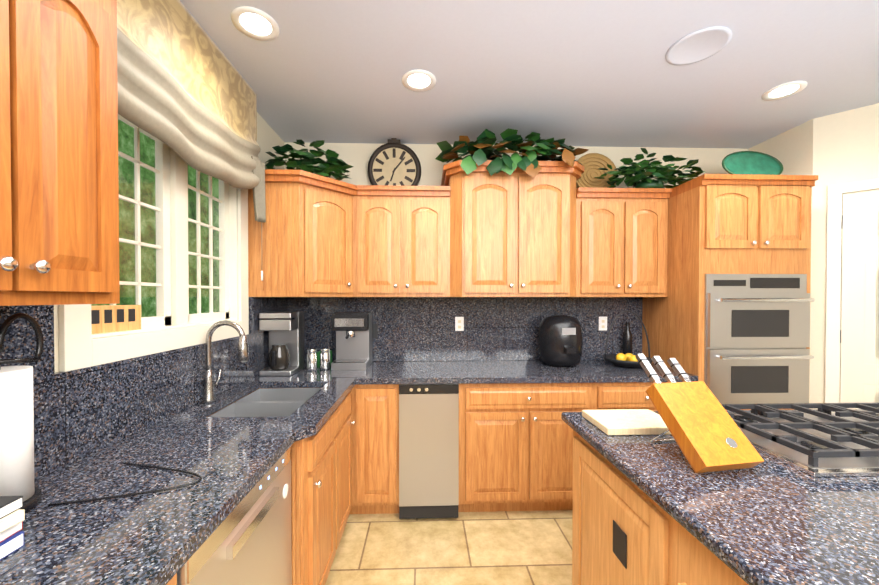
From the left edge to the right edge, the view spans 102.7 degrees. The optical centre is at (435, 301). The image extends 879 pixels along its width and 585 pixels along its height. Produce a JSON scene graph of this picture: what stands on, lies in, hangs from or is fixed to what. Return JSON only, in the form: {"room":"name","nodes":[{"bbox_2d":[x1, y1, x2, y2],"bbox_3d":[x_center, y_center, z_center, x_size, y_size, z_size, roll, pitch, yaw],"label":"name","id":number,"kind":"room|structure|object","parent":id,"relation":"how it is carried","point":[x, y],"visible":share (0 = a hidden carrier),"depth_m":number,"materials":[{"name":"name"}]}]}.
{"room":"kitchen","nodes":[
{"label":"kitchen","id":0,"kind":"room"},
{"bbox_2d":[54,112,283,372],"bbox_3d":[-1.184,0.102,-0.167,0.100,2.740,6.100,0,1,-2],"label":"wall","id":1,"kind":"structure","parent":0,"point":[268,138],"depth_m":2.48,"materials":[{"name":"paint"}]},
{"bbox_2d":[0,0,119,305],"bbox_3d":[-0.981,-0.448,0.723,0.358,0.910,0.532,0,1,-2],"label":"upper cabinet","id":2,"kind":"object","parent":1,"relation":"attached to","point":[59,185],"depth_m":0.78,"materials":[{"name":"brown wood"}]},
{"bbox_2d":[58,114,248,371],"bbox_3d":[-1.231,-0.334,1.663,0.119,1.093,1.150,0,1,-2],"label":"window","id":3,"kind":"structure","parent":1,"relation":"in","point":[80,346],"depth_m":1.64,"materials":[{"name":"beige"}]},
{"bbox_2d":[91,305,140,333],"bbox_3d":[-1.215,0.063,1.322,0.017,0.100,0.220,0,1,6],"label":"switch plate","id":4,"kind":"object","parent":3,"relation":"on","point":[110,318],"visible":0.75,"depth_m":1.33,"materials":[{"name":"brown wood"}]},
{"bbox_2d":[117,0,265,280],"bbox_3d":[-1.108,-0.706,1.596,0.156,1.156,1.207,0,1,-2],"label":"valance","id":5,"kind":"object","parent":1,"relation":"attached to","point":[187,94],"visible":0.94,"depth_m":1.53,"materials":[{"name":"beige fabric"}]},
{"bbox_2d":[325,510,572,584],"bbox_3d":[1.463,1.520,-0.018,5.600,0.100,6.400,0,1,-2],"label":"floor","id":6,"kind":"structure","parent":0,"point":[505,548],"depth_m":2.05,"materials":[{"name":"tile"}]},
{"bbox_2d":[166,574,177,584],"bbox_3d":[-0.844,1.010,0.524,0.618,0.908,0.400,0,1,-2],"label":"base cabinet","id":7,"kind":"object","parent":6,"relation":"on","point":[174,581],"depth_m":0.76,"materials":[{"name":"brown wood"}]},
{"bbox_2d":[176,438,305,584],"bbox_3d":[-0.850,1.004,1.064,0.641,0.908,0.680,0,1,-2],"label":"dishwasher","id":8,"kind":"object","parent":6,"relation":"on","point":[262,541],"depth_m":1.16,"materials":[{"name":"silver metal"}]},
{"bbox_2d":[207,387,353,584],"bbox_3d":[-0.856,0.995,1.844,0.677,0.908,0.780,0,1,-2],"label":"base cabinet","id":9,"kind":"object","parent":6,"relation":"on","point":[329,452],"depth_m":1.71,"materials":[{"name":"brown wood"}]},
{"bbox_2d":[0,297,359,584],"bbox_3d":[-0.788,0.378,-0.078,0.695,0.766,5.950,0,1,-2],"label":"countertop","id":10,"kind":"structure","parent":9,"relation":"on","point":[96,427],"depth_m":1.11,"materials":[{"name":"stone"}]},
{"bbox_2d":[0,496,24,559],"bbox_3d":[-0.957,0.380,0.593,0.220,0.266,0.293,0,1,-2],"label":"books","id":11,"kind":"object","parent":10,"relation":"on","point":[12,516],"visible":1,"depth_m":0.72,"materials":[{"name":"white paper"}]},
{"bbox_2d":[0,313,43,512],"bbox_3d":[-1.061,0.269,0.849,0.143,0.482,0.143,-1,1,-41],"label":"paper towel","id":12,"kind":"object","parent":10,"relation":"on","point":[16,436],"depth_m":0.85,"materials":[{"name":"white paper"}]},
{"bbox_2d":[48,462,201,505],"bbox_3d":[-0.814,0.504,0.990,0.302,0.006,0.226,0,1,-2],"label":"power cord","id":13,"kind":"object","parent":10,"relation":"on","point":[125,495],"depth_m":0.94,"materials":[{"name":"black plastic"}]},
{"bbox_2d":[202,320,248,403],"bbox_3d":[-1.050,0.296,1.786,0.225,0.407,0.110,0,1,-2],"label":"faucet","id":14,"kind":"object","parent":10,"relation":"on","point":[210,385],"visible":1,"depth_m":1.75,"materials":[{"name":"silver metal"}]},
{"bbox_2d":[259,312,303,375],"bbox_3d":[-1.066,0.280,2.449,0.212,0.424,0.293,0,1,-2],"label":"coffee maker","id":15,"kind":"object","parent":10,"relation":"on","point":[286,344],"visible":1,"depth_m":2.38,"materials":[{"name":"metal"}]},
{"bbox_2d":[307,348,331,370],"bbox_3d":[-0.846,0.413,2.553,0.162,0.155,0.074,0,1,-20],"label":"canister","id":16,"kind":"object","parent":10,"relation":"on","point":[322,358],"visible":1,"depth_m":2.51,"materials":[{"name":"silver metal"}]},
{"bbox_2d":[331,311,371,369],"bbox_3d":[-0.627,0.284,2.654,0.250,0.412,0.362,0,1,-2],"label":"espresso machine","id":17,"kind":"object","parent":10,"relation":"on","point":[353,329],"visible":1,"depth_m":2.65,"materials":[{"name":"metal"}]},
{"bbox_2d":[354,384,397,513],"bbox_3d":[-0.390,0.987,2.606,0.270,0.908,0.623,0,1,-2],"label":"base cabinet","id":18,"kind":"object","parent":6,"relation":"on","point":[375,405],"depth_m":2.30,"materials":[{"name":"brown wood"}]},
{"bbox_2d":[398,384,465,518],"bbox_3d":[-0.043,0.987,2.616,0.425,0.908,0.623,0,1,-2],"label":"trash compactor","id":19,"kind":"object","parent":6,"relation":"on","point":[410,451],"depth_m":2.31,"materials":[{"name":"silver metal"}]},
{"bbox_2d":[466,383,597,511],"bbox_3d":[0.609,0.987,2.637,0.880,0.908,0.623,0,1,-2],"label":"base cabinet","id":20,"kind":"object","parent":6,"relation":"on","point":[519,446],"depth_m":2.33,"materials":[{"name":"brown wood"}]},
{"bbox_2d":[356,297,697,384],"bbox_3d":[0.594,0.248,2.621,2.307,0.566,0.640,0,1,-2],"label":"countertop","id":21,"kind":"structure","parent":20,"relation":"on","point":[417,342],"depth_m":2.89,"materials":[{"name":"stone"}]},
{"bbox_2d":[372,324,377,337],"bbox_3d":[-0.499,0.238,2.874,0.060,0.120,0.005,0,1,-2],"label":"electrical outlet","id":22,"kind":"object","parent":21,"relation":"attached to","point":[374,330],"visible":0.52,"depth_m":2.87,"materials":[{"name":"black plastic"}]},
{"bbox_2d":[455,317,463,330],"bbox_3d":[0.201,0.181,2.895,0.070,0.115,0.006,0,1,-2],"label":"electrical outlet","id":23,"kind":"object","parent":21,"relation":"attached to","point":[459,323],"visible":1,"depth_m":2.89,"materials":[{"name":"white plastic"}]},
{"bbox_2d":[538,315,582,366],"bbox_3d":[0.977,0.295,2.722,0.330,0.388,0.375,0,1,-2],"label":"air fryer","id":24,"kind":"object","parent":21,"relation":"on","point":[560,339],"visible":1,"depth_m":2.62,"materials":[{"name":"black plastic"}]},
{"bbox_2d":[599,317,606,329],"bbox_3d":[1.400,0.180,2.933,0.070,0.115,0.006,0,1,-2],"label":"electrical outlet","id":25,"kind":"object","parent":21,"relation":"attached to","point":[602,323],"visible":1,"depth_m":2.93,"materials":[{"name":"white plastic"}]},
{"bbox_2d":[603,310,652,366],"bbox_3d":[1.477,0.277,2.714,0.354,0.425,0.379,0,1,-2],"label":"fruit basket","id":26,"kind":"object","parent":21,"relation":"on","point":[626,358],"visible":0.85,"depth_m":2.70,"materials":[{"name":"black metal"}]},
{"bbox_2d":[598,382,667,410],"bbox_3d":[1.383,0.986,2.661,0.668,0.908,0.623,0,1,-2],"label":"base cabinet","id":27,"kind":"object","parent":6,"relation":"on","point":[626,395],"depth_m":2.35,"materials":[{"name":"brown wood"}]},
{"bbox_2d":[572,430,747,584],"bbox_3d":[1.601,1.013,0.223,1.930,0.907,2.805,0,1,-2],"label":"kitchen island","id":28,"kind":"object","parent":6,"relation":"on","point":[626,530],"visible":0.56,"depth_m":1.14,"materials":[{"name":"brown wood"}]},
{"bbox_2d":[561,409,878,584],"bbox_3d":[1.613,0.538,0.211,1.986,0.040,2.870,0,1,-2],"label":"island countertop","id":29,"kind":"structure","parent":28,"relation":"on","point":[769,520],"depth_m":0.86,"materials":[{"name":"stone"}]},
{"bbox_2d":[582,409,671,434],"bbox_3d":[0.797,0.489,1.440,0.300,0.029,0.220,0,1,-2],"label":"cutting board","id":30,"kind":"object","parent":29,"relation":"on","point":[630,422],"visible":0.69,"depth_m":1.40,"materials":[{"name":"white plastic"}]},
{"bbox_2d":[635,354,763,472],"bbox_3d":[0.847,0.350,1.176,0.200,0.311,0.316,0,1,-10],"label":"knife block","id":31,"kind":"object","parent":29,"relation":"on","point":[706,432],"visible":1,"depth_m":1.11,"materials":[{"name":"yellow wood"}]},
{"bbox_2d":[721,403,878,476],"bbox_3d":[1.552,0.475,1.299,0.920,0.060,0.530,0,1,-2],"label":"cooktop","id":32,"kind":"object","parent":29,"relation":"in","point":[841,439],"visible":0.88,"depth_m":1.23,"materials":[{"name":"silver metal"}]},
{"bbox_2d":[642,174,817,409],"bbox_3d":[2.135,0.301,2.626,0.770,2.279,0.725,0,1,-2],"label":"tall cabinet","id":33,"kind":"object","parent":6,"relation":"on","point":[726,320],"visible":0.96,"depth_m":2.33,"materials":[{"name":"brown wood"}]},
{"bbox_2d":[722,151,782,174],"bbox_3d":[2.281,-0.971,2.590,0.446,0.263,0.222,0,1,-2],"label":"platter","id":34,"kind":"object","parent":33,"relation":"on","point":[750,162],"visible":0.75,"depth_m":2.56,"materials":[{"name":"green ceramic"}]},
{"bbox_2d":[284,142,747,188],"bbox_3d":[0.715,0.067,2.994,4.095,2.740,0.100,0,1,-2],"label":"wall","id":35,"kind":"structure","parent":0,"point":[357,156],"depth_m":2.91,"materials":[{"name":"paint"}]},
{"bbox_2d":[248,160,671,296],"bbox_3d":[0.265,-0.498,2.590,2.966,0.922,0.663,0,1,-2],"label":"upper cabinet","id":36,"kind":"object","parent":35,"relation":"attached to","point":[549,229],"depth_m":2.52,"materials":[{"name":"brown wood"}]},
{"bbox_2d":[265,139,353,180],"bbox_3d":[-0.898,-1.004,2.527,0.617,0.320,0.461,0,1,-2],"label":"potted plant","id":37,"kind":"object","parent":36,"relation":"on","point":[333,166],"visible":0.73,"depth_m":2.48,"materials":[{"name":"green plant"}]},
{"bbox_2d":[367,138,420,185],"bbox_3d":[-0.328,-1.077,2.838,0.435,0.468,0.101,0,1,-2],"label":"clock","id":38,"kind":"object","parent":36,"relation":"on","point":[393,162],"visible":0.75,"depth_m":2.82,"materials":[{"name":"black"}]},
{"bbox_2d":[435,128,588,177],"bbox_3d":[0.562,-1.048,2.619,1.125,0.394,0.590,0,1,-2],"label":"plant","id":39,"kind":"object","parent":36,"relation":"on","point":[481,148],"visible":0.9,"depth_m":2.43,"materials":[{"name":"green plant"}]},
{"bbox_2d":[576,153,616,187],"bbox_3d":[1.293,-1.033,2.839,0.360,0.356,0.082,0,1,-2],"label":"woven plate","id":40,"kind":"object","parent":36,"relation":"on","point":[592,163],"visible":0.75,"depth_m":2.86,"materials":[{"name":"wicker"}]},
{"bbox_2d":[594,148,704,187],"bbox_3d":[1.606,-1.008,2.635,0.787,0.325,0.449,0,1,-2],"label":"plant","id":41,"kind":"object","parent":36,"relation":"on","point":[662,173],"visible":0.96,"depth_m":2.59,"materials":[{"name":"green plant"}]},
{"bbox_2d":[180,0,878,148],"bbox_3d":[1.463,-1.319,-0.050,5.600,0.100,6.400,0,1,-2],"label":"ceiling","id":42,"kind":"structure","parent":0,"point":[597,73],"depth_m":1.94,"materials":[{"name":"paint"}]},
{"bbox_2d":[231,6,278,40],"bbox_3d":[-0.831,-1.285,1.629,0.200,0.006,0.200,0,1,-2],"label":"recessed light","id":43,"kind":"object","parent":42,"relation":"in","point":[256,23],"visible":1,"depth_m":1.62,"materials":[{"name":"white glass"}]},
{"bbox_2d":[402,69,435,91],"bbox_3d":[-0.093,-1.290,2.053,0.200,0.006,0.200,0,1,-2],"label":"recessed light","id":44,"kind":"object","parent":42,"relation":"in","point":[418,80],"visible":1,"depth_m":2.05,"materials":[{"name":"white glass"}]},
{"bbox_2d":[665,26,731,65],"bbox_3d":[1.326,-1.286,1.777,0.270,0.007,0.270,0,1,-2],"label":"ceiling speaker","id":45,"kind":"object","parent":42,"relation":"attached to","point":[698,45],"visible":1,"depth_m":1.76,"materials":[{"name":"paint"}]},
{"bbox_2d":[762,81,806,100],"bbox_3d":[2.135,-1.291,2.153,0.200,0.006,0.200,0,1,-2],"label":"recessed light","id":46,"kind":"object","parent":42,"relation":"in","point":[785,90],"visible":1,"depth_m":2.15,"materials":[{"name":"white glass"}]},
{"bbox_2d":[748,119,812,408],"bbox_3d":[2.646,0.070,2.754,0.250,2.740,0.500,0,1,-2],"label":"wall","id":47,"kind":"structure","parent":0,"point":[791,150],"depth_m":2.60,"materials":[{"name":"paint"}]},
{"bbox_2d":[810,103,878,409],"bbox_3d":[3.332,0.079,1.961,1.697,2.740,0.100,1,1,43],"label":"wall","id":48,"kind":"structure","parent":0,"point":[845,146],"depth_m":2.45,"materials":[{"name":"paint"}]},
{"bbox_2d":[825,178,878,408],"bbox_3d":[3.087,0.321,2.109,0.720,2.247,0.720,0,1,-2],"label":"door","id":49,"kind":"structure","parent":48,"relation":"in","point":[854,289],"depth_m":2.36,"materials":[{"name":"beige"}]},
{"label":"outside","id":50,"kind":"structure","parent":0,"visible":0},
{"bbox_2d":[91,119,218,316],"bbox_3d":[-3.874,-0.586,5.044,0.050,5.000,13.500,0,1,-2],"label":"window panes","id":51,"kind":"structure","parent":50,"point":[123,272],"depth_m":4.71,"materials":[{"name":"glass"}]}
]}

